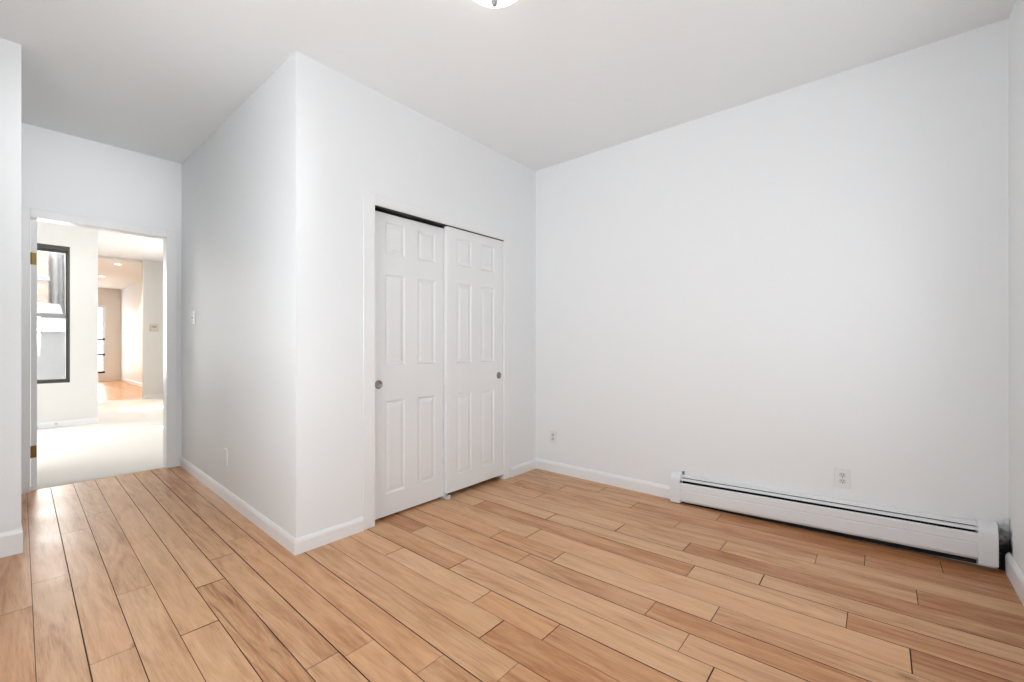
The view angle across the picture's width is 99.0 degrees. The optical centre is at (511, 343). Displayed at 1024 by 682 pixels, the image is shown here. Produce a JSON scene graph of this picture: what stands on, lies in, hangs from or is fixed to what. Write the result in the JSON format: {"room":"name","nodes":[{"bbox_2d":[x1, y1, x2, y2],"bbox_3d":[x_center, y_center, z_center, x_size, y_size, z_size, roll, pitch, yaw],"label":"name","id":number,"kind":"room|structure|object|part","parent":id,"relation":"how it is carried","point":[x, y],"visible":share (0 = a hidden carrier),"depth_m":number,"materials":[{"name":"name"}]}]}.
{"room":"empty bedroom","nodes":[
{"label":"empty bedroom","id":0,"kind":"room"},
{"bbox_2d":[0,38,20,532],"bbox_3d":[-3.691,-0.340,2.653,1.496,3.120,0.909,0,0,40],"label":"wall","id":1,"kind":"structure","parent":0,"point":[10,52],"depth_m":2.49,"materials":[{"name":"white paint"}]},
{"bbox_2d":[0,528,20,557],"bbox_3d":[-3.113,1.130,2.167,0.014,0.138,0.909,0,0,40],"label":"baseboard","id":2,"kind":"structure","parent":1,"relation":"attached to","point":[10,541],"depth_m":2.48,"materials":[{"name":"white paint"}]},
{"bbox_2d":[21,523,22,552],"bbox_3d":[-3.391,1.130,2.999,1.510,0.138,0.006,0,0,40],"label":"baseboard","id":3,"kind":"structure","parent":1,"relation":"attached to","point":[21,523],"depth_m":2.51,"materials":[{"name":"white paint"}]},
{"bbox_2d":[63,254,64,313],"bbox_3d":[-10.205,-0.340,9.835,9.820,3.120,0.150,0,0,40],"label":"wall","id":4,"kind":"structure","parent":0,"point":[63,254],"depth_m":8.32,"materials":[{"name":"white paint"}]},
{"bbox_2d":[30,220,97,422],"bbox_3d":[-7.097,-0.340,5.762,0.180,3.120,2.382,0,0,40],"label":"wall","id":5,"kind":"structure","parent":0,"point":[77,398],"depth_m":6.45,"materials":[{"name":"white paint"}]},
{"bbox_2d":[37,243,69,383],"bbox_3d":[-6.766,-0.428,6.079,0.075,1.977,0.873,0,0,40],"label":"window","id":6,"kind":"structure","parent":5,"relation":"attached to","point":[65,250],"depth_m":6.38,"materials":[{"name":"black metal"}]},
{"bbox_3d":[-6.785,-0.869,6.094,0.028,0.997,0.837,0,0,40],"label":"sash","id":7,"kind":"part","parent":6,"relation":"part of","materials":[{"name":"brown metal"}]},
{"bbox_3d":[-6.761,0.048,6.075,0.028,0.975,0.837,0,0,40],"label":"sash","id":8,"kind":"part","parent":6,"relation":"part of","materials":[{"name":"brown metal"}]},
{"bbox_2d":[37,417,97,428],"bbox_3d":[-6.974,1.147,5.757,0.014,0.085,2.232,0,0,40],"label":"baseboard","id":9,"kind":"structure","parent":5,"relation":"attached to","point":[40,425],"depth_m":6.36,"materials":[{"name":"white paint"}]},
{"bbox_2d":[30,398,162,490],"bbox_3d":[-6.184,1.220,6.313,6.807,0.060,4.100,0,0,40],"label":"floor","id":10,"kind":"structure","parent":0,"point":[127,435],"depth_m":5.18,"materials":[{"name":"white"}]},
{"bbox_2d":[30,465,164,489],"bbox_3d":[-3.688,1.194,3.942,0.070,0.012,0.884,0,0,40],"label":"threshold","id":11,"kind":"object","parent":10,"relation":"on","point":[159,466],"visible":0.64,"depth_m":3.90,"materials":[{"name":"white wood"}]},
{"bbox_2d":[21,123,180,457],"bbox_3d":[-3.005,-0.340,4.723,0.120,3.120,3.420,0,0,40],"label":"wall","id":12,"kind":"structure","parent":0,"point":[61,172],"depth_m":3.88,"materials":[{"name":"white paint"}]},
{"bbox_2d":[30,221,36,486],"bbox_3d":[-4.324,0.084,3.860,0.813,2.216,0.172,0,0,32],"label":"door","id":13,"kind":"structure","parent":12,"relation":"in","point":[33,225],"depth_m":3.65,"materials":[{"name":"white paint"}]},
{"bbox_2d":[21,207,180,493],"bbox_3d":[-3.653,0.050,3.938,0.136,2.300,1.068,0,0,40],"label":"door frame","id":14,"kind":"structure","parent":12,"relation":"attached to","point":[170,459],"depth_m":3.95,"materials":[{"name":"white paint"}]},
{"bbox_2d":[98,288,120,381],"bbox_3d":[-13.320,-0.340,13.643,0.150,3.120,1.668,0,0,40],"label":"wall","id":15,"kind":"structure","parent":0,"point":[111,298],"depth_m":14.08,"materials":[{"name":"beige paint"}]},
{"bbox_2d":[98,305,106,373],"bbox_3d":[-13.294,-0.145,13.672,0.110,2.170,0.910,0,0,40],"label":"window","id":16,"kind":"structure","parent":15,"relation":"in","point":[104,307],"depth_m":13.97,"materials":[{"name":"white"}]},
{"bbox_3d":[-13.314,-0.655,13.689,0.030,1.060,0.820,0,0,40],"label":"sash","id":17,"kind":"part","parent":16,"relation":"part of","materials":[{"name":"white"}]},
{"bbox_3d":[-13.283,0.365,13.663,0.030,1.060,0.820,0,0,40],"label":"sash","id":18,"kind":"part","parent":16,"relation":"part of","materials":[{"name":"white"}]},
{"bbox_2d":[98,255,141,288],"bbox_3d":[-10.802,-1.863,11.525,6.730,0.175,1.968,0,0,40],"label":"ceiling","id":19,"kind":"structure","parent":0,"point":[127,274],"depth_m":10.86,"materials":[{"name":"white paint"}]},
{"bbox_2d":[98,381,141,401],"bbox_3d":[-10.710,1.223,11.447,6.670,0.054,1.668,0,0,40],"label":"floor","id":20,"kind":"structure","parent":0,"point":[108,390],"depth_m":11.01,"materials":[{"name":"orange wood"}]},
{"bbox_2d":[100,398,142,401],"bbox_3d":[-8.338,1.190,9.063,0.090,0.020,1.073,0,0,40],"label":"threshold","id":21,"kind":"object","parent":20,"relation":"on","point":[141,398],"visible":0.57,"depth_m":9.17,"materials":[{"name":"white paint"}]},
{"bbox_2d":[98,230,162,261],"bbox_3d":[-6.233,-1.890,6.354,6.920,0.120,4.400,0,0,40],"label":"ceiling","id":22,"kind":"structure","parent":0,"point":[112,244],"depth_m":8.21,"materials":[{"name":"white paint"}]},
{"bbox_2d":[121,281,141,382],"bbox_3d":[-10.217,-0.340,12.220,6.730,3.120,0.150,0,0,40],"label":"wall","id":23,"kind":"structure","parent":0,"point":[131,296],"depth_m":13.15,"materials":[{"name":"white paint"}]},
{"bbox_2d":[120,378,141,386],"bbox_3d":[-10.212,1.145,12.109,6.580,0.100,0.014,0,0,40],"label":"baseboard","id":24,"kind":"structure","parent":23,"relation":"attached to","point":[121,379],"depth_m":13.08,"materials":[{"name":"white paint"}]},
{"bbox_2d":[142,259,162,397],"bbox_3d":[-7.771,-0.340,9.807,0.120,3.120,0.795,0,0,40],"label":"wall","id":25,"kind":"structure","parent":0,"point":[152,271],"depth_m":9.59,"materials":[{"name":"white paint"}]},
{"bbox_2d":[143,394,162,398],"bbox_3d":[-7.720,1.147,9.764,0.014,0.085,0.795,0,0,40],"label":"baseboard","id":26,"kind":"structure","parent":25,"relation":"attached to","point":[151,395],"depth_m":9.59,"materials":[{"name":"white paint"}]},
{"bbox_2d":[150,324,157,331],"bbox_3d":[-7.848,-0.352,9.594,0.036,0.155,0.150,0,0,40],"label":"thermostat","id":27,"kind":"object","parent":25,"relation":"attached to","point":[153,327],"visible":1,"depth_m":9.59,"materials":[{"name":"beige plastic"}]},
{"bbox_2d":[181,59,287,531],"bbox_3d":[-2.254,-0.340,3.488,2.625,3.120,0.110,0,0,42],"label":"wall","id":28,"kind":"structure","parent":0,"point":[234,186],"depth_m":3.13,"materials":[{"name":"white paint"}]},
{"bbox_2d":[191,311,195,324],"bbox_3d":[-2.914,-0.238,3.993,0.116,0.120,0.019,0,0,42],"label":"light switch","id":29,"kind":"object","parent":28,"relation":"attached to","point":[193,317],"visible":1,"depth_m":3.98,"materials":[{"name":"white plastic"}]},
{"bbox_2d":[224,448,227,464],"bbox_3d":[-2.196,0.865,3.358,0.080,0.122,0.006,0,0,42],"label":"wall outlet","id":30,"kind":"object","parent":28,"relation":"attached to","point":[225,449],"visible":1,"depth_m":3.36,"materials":[{"name":"white plastic"}]},
{"bbox_2d":[180,456,296,555],"bbox_3d":[-2.248,1.155,3.400,2.744,0.088,0.014,0,0,42],"label":"baseboard","id":31,"kind":"structure","parent":28,"relation":"attached to","point":[274,531],"depth_m":3.04,"materials":[{"name":"white paint"}]},
{"bbox_2d":[288,51,535,538],"bbox_3d":[-0.542,-0.340,3.402,0.110,3.120,2.272,0,0,40],"label":"wall","id":32,"kind":"structure","parent":0,"point":[347,138],"depth_m":2.72,"materials":[{"name":"white paint"}]},
{"bbox_2d":[294,517,363,554],"bbox_3d":[-1.095,1.155,2.648,0.014,0.088,0.433,0,0,40],"label":"baseboard","id":33,"kind":"structure","parent":32,"relation":"attached to","point":[326,536],"depth_m":2.63,"materials":[{"name":"white paint"}]},
{"bbox_2d":[363,191,509,529],"bbox_3d":[-0.487,0.105,3.376,0.007,2.190,1.460,0,0,40],"label":"door frame","id":34,"kind":"structure","parent":32,"relation":"attached to","point":[370,200],"depth_m":2.86,"materials":[{"name":"white paint"}]},
{"bbox_2d":[375,205,503,240],"bbox_3d":[-0.531,-0.915,3.413,0.103,0.006,1.304,0,0,40],"label":"track","id":35,"kind":"object","parent":32,"relation":"attached to","point":[377,208],"visible":0.5,"depth_m":3.18,"materials":[{"name":"black metal"}]},
{"bbox_2d":[375,211,447,519],"bbox_3d":[-0.740,0.142,3.180,0.038,2.080,0.690,0,0,40],"label":"door","id":36,"kind":"structure","parent":35,"relation":"hanging from","point":[409,254],"depth_m":3.15,"materials":[{"name":"white paint"}]},
{"bbox_3d":[-0.901,0.275,2.961,0.004,0.060,0.060,0,0,40],"label":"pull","id":37,"kind":"part","parent":36,"relation":"part of","materials":[{"name":"grey metal"}]},
{"bbox_2d":[444,226,502,493],"bbox_3d":[-0.298,0.123,3.643,0.038,2.066,0.668,0,0,40],"label":"door","id":38,"kind":"structure","parent":35,"relation":"hanging from","point":[473,263],"depth_m":3.59,"materials":[{"name":"white paint"}]},
{"bbox_2d":[510,459,535,476],"bbox_3d":[0.112,1.155,4.084,0.014,0.088,0.385,0,0,40],"label":"baseboard","id":39,"kind":"structure","parent":32,"relation":"attached to","point":[516,470],"depth_m":4.06,"materials":[{"name":"white paint"}]},
{"bbox_2d":[0,0,1015,170],"bbox_3d":[-0.977,-1.812,2.481,6.110,0.276,4.540,0,0,40],"label":"ceiling","id":40,"kind":"structure","parent":0,"point":[540,84],"depth_m":2.54,"materials":[{"name":"white paint"}]},
{"bbox_2d":[474,0,515,7],"bbox_3d":[-0.078,-1.597,1.951,0.306,0.185,0.306,0,0,40],"label":"ceiling light","id":41,"kind":"object","parent":40,"relation":"attached to","point":[488,3],"visible":1,"depth_m":2.01,"materials":[{"name":"white glass"}]},
{"bbox_2d":[0,466,1023,681],"bbox_3d":[-1.028,1.214,2.503,5.855,0.072,4.293,0,0,40],"label":"floor","id":42,"kind":"structure","parent":0,"point":[535,575],"depth_m":2.06,"materials":[{"name":"brown wood"}]},
{"bbox_2d":[441,494,449,499],"bbox_3d":[-0.523,1.184,3.408,0.100,0.028,0.026,0,0,40],"label":"guide","id":43,"kind":"object","parent":42,"relation":"on","point":[444,495],"visible":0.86,"depth_m":3.39,"materials":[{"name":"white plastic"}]},
{"bbox_2d":[536,18,1008,570],"bbox_3d":[0.436,-0.340,4.161,6.110,3.120,0.150,0,0,40],"label":"wall","id":44,"kind":"structure","parent":0,"point":[783,290],"depth_m":2.84,"materials":[{"name":"paint"}]},
{"bbox_2d":[550,430,556,443],"bbox_3d":[0.385,0.870,4.100,0.080,0.122,0.009,0,0,40],"label":"wall outlet","id":45,"kind":"object","parent":44,"relation":"attached to","point":[553,434],"visible":1,"depth_m":4.09,"materials":[{"name":"white plastic"}]},
{"bbox_2d":[535,458,669,498],"bbox_3d":[0.733,1.151,3.804,1.325,0.095,0.014,0,0,40],"label":"baseboard","id":46,"kind":"structure","parent":44,"relation":"attached to","point":[651,488],"depth_m":3.73,"materials":[{"name":"white paint"}]},
{"bbox_2d":[670,471,998,567],"bbox_3d":[1.869,1.069,2.809,1.688,0.278,0.072,0,0,40],"label":"baseboard heater","id":47,"kind":"object","parent":44,"relation":"attached to","point":[956,538],"visible":1,"depth_m":2.64,"materials":[{"name":"white metal"}]},
{"bbox_3d":[1.881,1.062,2.823,1.628,0.239,0.034,0,0,40],"label":"panel","id":48,"kind":"part","parent":47,"relation":"part of","materials":[{"name":"white metal"}]},
{"bbox_2d":[835,467,850,488],"bbox_3d":[2.044,0.829,2.705,0.080,0.122,0.009,0,0,40],"label":"wall outlet","id":49,"kind":"object","parent":44,"relation":"attached to","point":[842,475],"visible":1,"depth_m":2.70,"materials":[{"name":"white plastic"}]},
{"bbox_2d":[1009,0,1023,573],"bbox_3d":[1.236,-0.340,0.522,0.200,3.120,4.390,0,0,40],"label":"wall","id":50,"kind":"structure","parent":0,"point":[1016,18],"depth_m":2.12,"materials":[{"name":"paint"}]},
{"bbox_2d":[1005,552,1023,605],"bbox_3d":[1.208,1.123,0.656,0.016,0.110,4.160,0,0,40],"label":"baseboard","id":51,"kind":"structure","parent":50,"relation":"attached to","point":[1013,572],"depth_m":2.10,"materials":[{"name":"white paint"}]},
{"bbox_3d":[-8.973,2.225,5.831,2.760,0.050,4.372,0,0,40],"label":"ground","id":52,"kind":"structure","parent":0,"visible":0},
{"bbox_2d":[37,251,49,302],"bbox_3d":[-8.701,0.250,7.901,0.490,3.900,0.470,0,0,40],"label":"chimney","id":53,"kind":"object","parent":52,"relation":"on","point":[43,279],"visible":0.21,"depth_m":7.88,"materials":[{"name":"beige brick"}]},
{"bbox_2d":[37,302,64,379],"bbox_3d":[-8.516,0.720,6.863,1.030,2.960,2.140,0,0,40],"label":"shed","id":54,"kind":"object","parent":52,"relation":"on","point":[50,331],"visible":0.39,"depth_m":7.22,"materials":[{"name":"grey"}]},
{"bbox_2d":[48,252,62,311],"bbox_3d":[-10.144,-1.300,6.816,0.300,7.000,4.372,0,0,40],"label":"wall","id":55,"kind":"structure","parent":52,"relation":"on","point":[60,255],"depth_m":8.36,"materials":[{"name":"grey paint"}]},
{"bbox_2d":[51,252,58,303],"bbox_3d":[-8.629,-1.200,8.259,0.110,6.800,0.110,0,0,40],"label":"drainpipe","id":56,"kind":"object","parent":55,"relation":"attached to","point":[54,256],"visible":0.21,"depth_m":8.22,"materials":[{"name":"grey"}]}
]}

